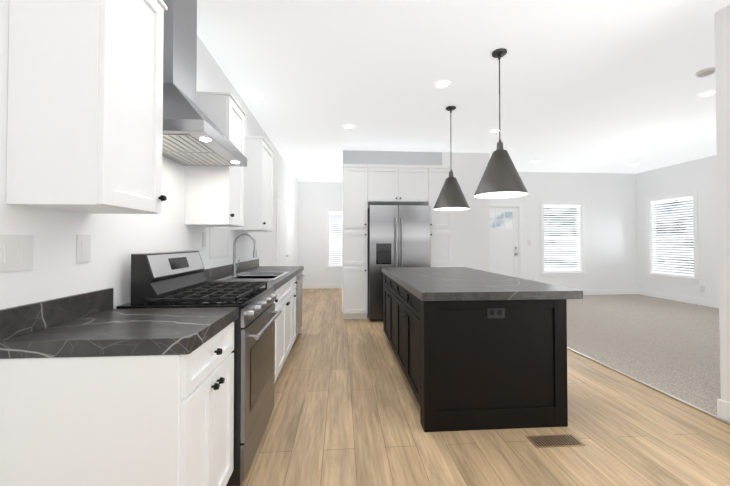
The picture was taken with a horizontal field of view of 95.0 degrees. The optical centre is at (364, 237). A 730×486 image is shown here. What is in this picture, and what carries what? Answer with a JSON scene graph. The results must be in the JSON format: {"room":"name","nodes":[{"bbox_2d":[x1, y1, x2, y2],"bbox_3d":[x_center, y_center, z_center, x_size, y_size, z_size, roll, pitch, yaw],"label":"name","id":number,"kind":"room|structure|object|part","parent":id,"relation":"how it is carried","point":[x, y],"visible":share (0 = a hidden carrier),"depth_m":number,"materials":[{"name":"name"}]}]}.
{"room":"kitchen","nodes":[
{"label":"kitchen","id":0,"kind":"room"},
{"bbox_2d":[0,0,298,309],"bbox_3d":[-1.444,-0.142,3.647,0.120,2.850,10.740,0,-1,-4],"label":"wall","id":1,"kind":"structure","parent":0,"point":[58,271],"depth_m":1.67,"materials":[{"name":"white paint"}]},
{"bbox_2d":[0,234,33,271],"bbox_3d":[-1.204,0.054,1.159,0.008,0.125,0.118,0,-1,-4],"label":"light switch","id":2,"kind":"object","parent":1,"relation":"attached to","point":[16,252],"visible":1,"depth_m":1.15,"materials":[{"name":"white plastic"}]},
{"bbox_2d":[76,234,90,262],"bbox_3d":[-1.226,0.049,1.458,0.008,0.120,0.075,0,-1,-4],"label":"outlet","id":3,"kind":"object","parent":1,"relation":"attached to","point":[83,248],"visible":1,"depth_m":1.45,"materials":[{"name":"white plastic"}]},
{"bbox_2d":[6,0,167,213],"bbox_3d":[-1.050,-0.590,1.333,0.335,0.963,0.401,0,-1,-4],"label":"upper cabinet","id":4,"kind":"object","parent":1,"relation":"attached to","point":[85,111],"visible":1,"depth_m":1.15,"materials":[{"name":"white wood"}]},
{"bbox_2d":[202,232,205,246],"bbox_3d":[-1.316,0.019,2.741,0.008,0.120,0.075,0,-1,-4],"label":"outlet","id":5,"kind":"object","parent":1,"relation":"attached to","point":[203,239],"visible":1,"depth_m":2.73,"materials":[{"name":"white plastic"}]},
{"bbox_2d":[162,0,246,166],"bbox_3d":[-1.042,-1.048,2.015,0.448,1.085,0.760,0,-1,-4],"label":"range hood","id":6,"kind":"object","parent":1,"relation":"attached to","point":[193,135],"visible":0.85,"depth_m":1.90,"materials":[{"name":"silver metal"}]},
{"bbox_2d":[185,91,245,226],"bbox_3d":[-1.141,-0.570,2.614,0.335,0.963,0.401,0,-1,-4],"label":"upper cabinet","id":7,"kind":"object","parent":1,"relation":"attached to","point":[214,196],"visible":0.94,"depth_m":2.43,"materials":[{"name":"white wood"}]},
{"bbox_2d":[209,227,227,259],"bbox_3d":[-1.343,0.054,3.089,0.003,0.280,0.480,0,-1,-4],"label":"notice sheet","id":8,"kind":"object","parent":1,"relation":"attached to","point":[218,242],"visible":0.93,"depth_m":3.06,"materials":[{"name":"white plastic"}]},
{"bbox_2d":[231,136,274,231],"bbox_3d":[-1.220,-0.553,3.729,0.335,0.963,0.596,0,-1,-4],"label":"upper cabinet","id":9,"kind":"object","parent":1,"relation":"attached to","point":[259,152],"visible":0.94,"depth_m":3.45,"materials":[{"name":"white wood"}]},
{"bbox_2d":[276,192,288,265],"bbox_3d":[-1.533,0.273,6.281,0.074,2.100,1.010,0,-1,-4],"label":"hall door","id":10,"kind":"structure","parent":1,"relation":"in","point":[281,231],"depth_m":6.24,"materials":[{"name":"white paint"}]},
{"bbox_2d":[299,181,341,283],"bbox_3d":[0.141,-0.059,9.081,3.810,2.850,0.120,0,-1,-4],"label":"wall","id":11,"kind":"structure","parent":0,"point":[316,199],"depth_m":8.92,"materials":[{"name":"white paint"}]},
{"bbox_2d":[302,283,340,288],"bbox_3d":[-1.186,1.299,8.900,1.080,0.130,0.013,0,-1,-4],"label":"baseboard","id":12,"kind":"structure","parent":11,"relation":"attached to","point":[331,285],"depth_m":8.89,"materials":[{"name":"white paint"}]},
{"bbox_2d":[325,208,341,269],"bbox_3d":[-0.516,0.053,9.015,1.090,1.645,0.154,0,-1,-4],"label":"window","id":13,"kind":"structure","parent":11,"relation":"in","point":[328,214],"depth_m":8.93,"materials":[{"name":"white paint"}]},
{"bbox_2d":[329,211,341,264],"bbox_3d":[-0.515,0.029,9.008,0.898,1.439,0.054,0,-1,-4],"label":"window blinds","id":14,"kind":"object","parent":13,"relation":"attached to","point":[335,244],"visible":0.46,"depth_m":8.99,"materials":[{"name":"white plastic"}]},
{"bbox_2d":[342,175,342,292],"bbox_3d":[-0.443,-0.083,7.486,0.120,2.850,2.980,0,-1,-4],"label":"wall","id":15,"kind":"structure","parent":0,"point":[342,233],"depth_m":7.61,"materials":[{"name":"white paint"}]},
{"bbox_2d":[368,152,489,271],"bbox_3d":[0.933,-0.106,6.030,2.660,2.850,0.120,0,-1,-4],"label":"wall","id":16,"kind":"structure","parent":0,"point":[471,237],"depth_m":6.04,"materials":[{"name":"white paint"}]},
{"bbox_2d":[343,150,441,164],"bbox_3d":[0.500,-1.344,5.956,1.778,0.374,0.004,0,-1,-4],"label":"wall","id":17,"kind":"structure","parent":16,"relation":"attached to","point":[391,157],"depth_m":5.95,"materials":[{"name":"white paint"}]},
{"bbox_2d":[368,164,427,205],"bbox_3d":[0.513,-0.859,5.636,0.979,0.595,0.625,0,-1,-4],"label":"upper cabinet","id":18,"kind":"object","parent":16,"relation":"attached to","point":[397,184],"visible":0.98,"depth_m":5.36,"materials":[{"name":"white wood"}]},
{"bbox_2d":[197,0,729,181],"bbox_3d":[2.640,-1.593,3.958,8.310,0.060,10.740,0,-1,-4],"label":"ceiling","id":19,"kind":"structure","parent":0,"point":[602,86],"depth_m":3.29,"materials":[{"name":"white paint"}]},
{"bbox_2d":[343,124,354,128],"bbox_3d":[-0.223,-1.547,4.684,0.175,0.008,0.175,1,-1,-43],"label":"recessed light","id":20,"kind":"object","parent":19,"relation":"in","point":[348,126],"depth_m":4.68,"materials":[{"name":"white"}]},
{"bbox_2d":[434,80,450,88],"bbox_3d":[0.796,-1.566,3.438,0.175,0.008,0.175,1,-1,-43],"label":"recessed light","id":21,"kind":"object","parent":19,"relation":"in","point":[442,84],"depth_m":3.43,"materials":[{"name":"white"}]},
{"bbox_2d":[433,106,469,210],"bbox_3d":[1.034,-0.949,4.023,0.430,1.224,0.430,0,-1,-4],"label":"pendant light","id":22,"kind":"object","parent":19,"relation":"hanging from","point":[451,196],"visible":1,"depth_m":3.92,"materials":[{"name":"grey metal"}]},
{"bbox_2d":[489,129,500,132],"bbox_3d":[1.890,-1.544,4.868,0.175,0.008,0.175,1,-1,-43],"label":"recessed light","id":23,"kind":"object","parent":19,"relation":"in","point":[493,130],"depth_m":4.86,"materials":[{"name":"white"}]},
{"bbox_2d":[474,48,527,198],"bbox_3d":[1.147,-0.967,2.848,0.430,1.224,0.430,0,-1,-4],"label":"pendant light","id":24,"kind":"object","parent":19,"relation":"hanging from","point":[500,178],"visible":1,"depth_m":2.75,"materials":[{"name":"grey metal"}]},
{"bbox_2d":[696,67,714,76],"bbox_3d":[3.224,-1.556,3.167,0.136,0.038,0.136,0,-1,-4],"label":"smoke detector","id":25,"kind":"object","parent":19,"relation":"attached to","point":[705,72],"visible":0.94,"depth_m":3.14,"materials":[{"name":"white plastic"}]},
{"bbox_2d":[696,89,715,96],"bbox_3d":[3.728,-1.563,3.638,0.175,0.008,0.175,0,-1,-10],"label":"recessed light","id":26,"kind":"object","parent":19,"relation":"in","point":[710,92],"depth_m":3.64,"materials":[{"name":"white"}]},
{"bbox_2d":[240,288,729,485],"bbox_3d":[2.640,1.317,3.913,8.310,0.060,10.740,0,-1,-4],"label":"floor","id":27,"kind":"structure","parent":0,"point":[346,410],"depth_m":2.14,"materials":[{"name":"laminate"}]},
{"bbox_2d":[0,322,233,485],"bbox_3d":[-0.909,0.824,1.366,0.625,0.848,0.535,0,-1,-4],"label":"base cabinet","id":28,"kind":"object","parent":27,"relation":"on","point":[155,420],"visible":0.88,"depth_m":1.11,"materials":[{"name":"white wood"}]},
{"bbox_2d":[0,288,238,358],"bbox_3d":[-0.915,0.320,1.372,0.613,0.155,0.543,0,-1,-4],"label":"countertop","id":29,"kind":"structure","parent":28,"relation":"on","point":[92,324],"depth_m":1.21,"materials":[{"name":"stone"}]},
{"bbox_2d":[116,251,281,485],"bbox_3d":[-0.904,0.673,2.028,0.672,1.169,0.760,0,-1,-4],"label":"range","id":30,"kind":"object","parent":27,"relation":"on","point":[175,279],"visible":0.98,"depth_m":1.80,"materials":[{"name":"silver metal"}]},
{"bbox_2d":[273,287,280,382],"bbox_3d":[-1.011,0.843,2.614,0.597,0.848,0.408,0,-1,-4],"label":"base cabinet","id":31,"kind":"object","parent":27,"relation":"on","point":[277,301],"depth_m":2.80,"materials":[{"name":"white wood"}]},
{"bbox_2d":[281,276,296,359],"bbox_3d":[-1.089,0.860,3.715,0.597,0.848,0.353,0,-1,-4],"label":"base cabinet","id":32,"kind":"object","parent":27,"relation":"on","point":[285,322],"depth_m":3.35,"materials":[{"name":"white wood"}]},
{"bbox_2d":[203,259,303,291],"bbox_3d":[-1.063,0.352,3.468,0.613,0.155,2.115,0,-1,-4],"label":"countertop","id":33,"kind":"structure","parent":32,"relation":"on","point":[214,274],"depth_m":3.37,"materials":[{"name":"stone"}]},
{"bbox_2d":[231,233,256,275],"bbox_3d":[-1.151,0.161,3.195,0.236,0.407,0.084,0,-1,-4],"label":"faucet","id":34,"kind":"object","parent":33,"relation":"on","point":[234,267],"visible":1,"depth_m":3.17,"materials":[{"name":"silver metal"}]},
{"bbox_2d":[215,272,288,280],"bbox_3d":[-1.029,0.465,3.185,0.485,0.200,0.800,0,-1,-4],"label":"sink basin","id":35,"kind":"object","parent":33,"relation":"in","point":[257,276],"visible":0.33,"depth_m":3.18,"materials":[{"name":"silver metal"}]},
{"bbox_2d":[295,271,305,337],"bbox_3d":[-1.093,0.866,4.197,0.641,0.850,0.590,0,-1,-4],"label":"dishwasher","id":36,"kind":"object","parent":27,"relation":"on","point":[299,277],"visible":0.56,"depth_m":4.10,"materials":[{"name":"silver plastic"}]},
{"bbox_2d":[343,164,367,318],"bbox_3d":[-0.170,0.077,5.574,0.385,2.470,0.625,0,-1,-4],"label":"pantry cabinet","id":37,"kind":"object","parent":27,"relation":"on","point":[355,241],"visible":1,"depth_m":5.30,"materials":[{"name":"white wood"}]},
{"bbox_2d":[367,205,429,320],"bbox_3d":[0.521,0.411,5.503,0.945,1.800,0.797,0,-1,-4],"label":"refrigerator","id":38,"kind":"object","parent":27,"relation":"on","point":[398,235],"visible":0.62,"depth_m":5.17,"materials":[{"name":"silver metal"}]},
{"bbox_2d":[421,165,451,266],"bbox_3d":[1.197,0.079,5.670,0.385,2.470,0.625,0,-1,-4],"label":"pantry cabinet","id":39,"kind":"object","parent":27,"relation":"on","point":[440,238],"visible":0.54,"depth_m":5.40,"materials":[{"name":"white wood"}]},
{"bbox_2d":[383,273,567,431],"bbox_3d":[0.779,0.853,3.247,0.998,0.848,2.100,0,-1,-4],"label":"kitchen island","id":40,"kind":"object","parent":27,"relation":"on","point":[482,365],"visible":0.85,"depth_m":2.21,"materials":[{"name":"black painted wood"}]},
{"bbox_2d":[382,267,582,300],"bbox_3d":[0.830,0.399,3.258,1.085,0.055,2.160,0,-1,-4],"label":"island countertop","id":41,"kind":"structure","parent":40,"relation":"on","point":[445,284],"depth_m":2.49,"materials":[{"name":"stone"}]},
{"bbox_2d":[525,434,585,447],"bbox_3d":[1.172,1.256,2.065,0.310,0.004,0.120,0,-1,-4],"label":"floor vent","id":42,"kind":"object","parent":27,"relation":"in","point":[549,441],"visible":1,"depth_m":2.06,"materials":[{"name":"brown metal"}]},
{"bbox_2d":[567,294,729,424],"bbox_3d":[4.551,1.270,3.257,4.350,0.014,8.920,0,-1,-4],"label":"floor carpet","id":43,"kind":"object","parent":27,"relation":"on","point":[669,348],"visible":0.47,"depth_m":4.10,"materials":[{"name":"grey carpet"}]},
{"bbox_2d":[490,172,637,289],"bbox_3d":[4.277,-0.079,7.790,4.260,2.850,0.120,0,-1,-4],"label":"wall","id":44,"kind":"structure","parent":0,"point":[610,199],"depth_m":7.81,"materials":[{"name":"white paint"}]},
{"bbox_2d":[490,207,518,277],"bbox_3d":[3.108,0.325,7.663,0.856,2.027,0.135,0,-1,-4],"label":"front door","id":45,"kind":"structure","parent":44,"relation":"in","point":[504,251],"depth_m":7.69,"materials":[{"name":"white paint"}]},
{"bbox_3d":[3.103,-0.395,7.742,0.636,0.480,0.001,0,-1,-4],"label":"exterior door glass panes","id":46,"kind":"part","parent":45,"relation":"part of","materials":[{"name":"clear glass"}]},
{"bbox_2d":[490,203,522,278],"bbox_3d":[3.106,0.287,7.692,1.020,2.115,0.137,0,-1,-4],"label":"door frame","id":47,"kind":"structure","parent":44,"relation":"attached to","point":[520,224],"depth_m":7.66,"materials":[{"name":"white paint"}]},
{"bbox_2d":[540,201,586,275],"bbox_3d":[4.578,0.034,7.791,1.090,1.735,0.154,0,-1,-4],"label":"window","id":48,"kind":"structure","parent":44,"relation":"in","point":[581,237],"depth_m":7.76,"materials":[{"name":"white paint"}]},
{"bbox_2d":[544,205,580,270],"bbox_3d":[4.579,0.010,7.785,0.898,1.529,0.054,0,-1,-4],"label":"window blinds","id":49,"kind":"object","parent":48,"relation":"attached to","point":[575,239],"visible":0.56,"depth_m":7.78,"materials":[{"name":"white plastic"}]},
{"bbox_2d":[581,289,637,294],"bbox_3d":[5.000,1.281,7.754,2.760,0.130,0.013,0,-1,-4],"label":"baseboard","id":50,"kind":"structure","parent":44,"relation":"attached to","point":[598,291],"depth_m":7.80,"materials":[{"name":"white paint"}]},
{"bbox_2d":[636,155,718,301],"bbox_3d":[6.781,-0.146,3.436,0.120,2.850,9.160,0,-1,-4],"label":"wall","id":51,"kind":"structure","parent":0,"point":[699,176],"depth_m":6.65,"materials":[{"name":"white paint"}]},
{"bbox_2d":[646,191,698,282],"bbox_3d":[6.505,0.005,7.076,0.154,1.800,1.115,0,-1,-4],"label":"window","id":52,"kind":"structure","parent":51,"relation":"in","point":[649,230],"depth_m":7.17,"materials":[{"name":"white paint"}]},
{"bbox_2d":[650,196,693,275],"bbox_3d":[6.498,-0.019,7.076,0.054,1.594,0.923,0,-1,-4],"label":"window blinds","id":53,"kind":"object","parent":52,"relation":"attached to","point":[673,200],"visible":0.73,"depth_m":7.05,"materials":[{"name":"white plastic"}]},
{"bbox_2d":[638,289,718,307],"bbox_3d":[6.714,1.214,3.410,0.013,0.130,8.920,0,-1,-4],"label":"baseboard","id":54,"kind":"structure","parent":51,"relation":"attached to","point":[715,304],"depth_m":6.85,"materials":[{"name":"white paint"}]},
{"bbox_2d":[700,286,704,291],"bbox_3d":[6.502,0.996,6.447,0.008,0.120,0.075,0,-1,-4],"label":"electrical outlet plate","id":55,"kind":"object","parent":51,"relation":"attached to","point":[702,288],"visible":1,"depth_m":6.44,"materials":[{"name":"white plastic"}]},
{"bbox_2d":[714,4,729,403],"bbox_3d":[2.666,-0.191,0.519,0.120,2.850,3.680,0,-1,-4],"label":"wall","id":56,"kind":"structure","parent":0,"point":[722,46],"depth_m":2.31,"materials":[{"name":"white paint"}]},
{"bbox_2d":[717,399,729,421],"bbox_3d":[2.599,1.169,0.515,0.013,0.130,3.663,0,-1,-4],"label":"baseboard","id":57,"kind":"structure","parent":56,"relation":"attached to","point":[723,409],"depth_m":2.30,"materials":[{"name":"white paint"}]}
]}

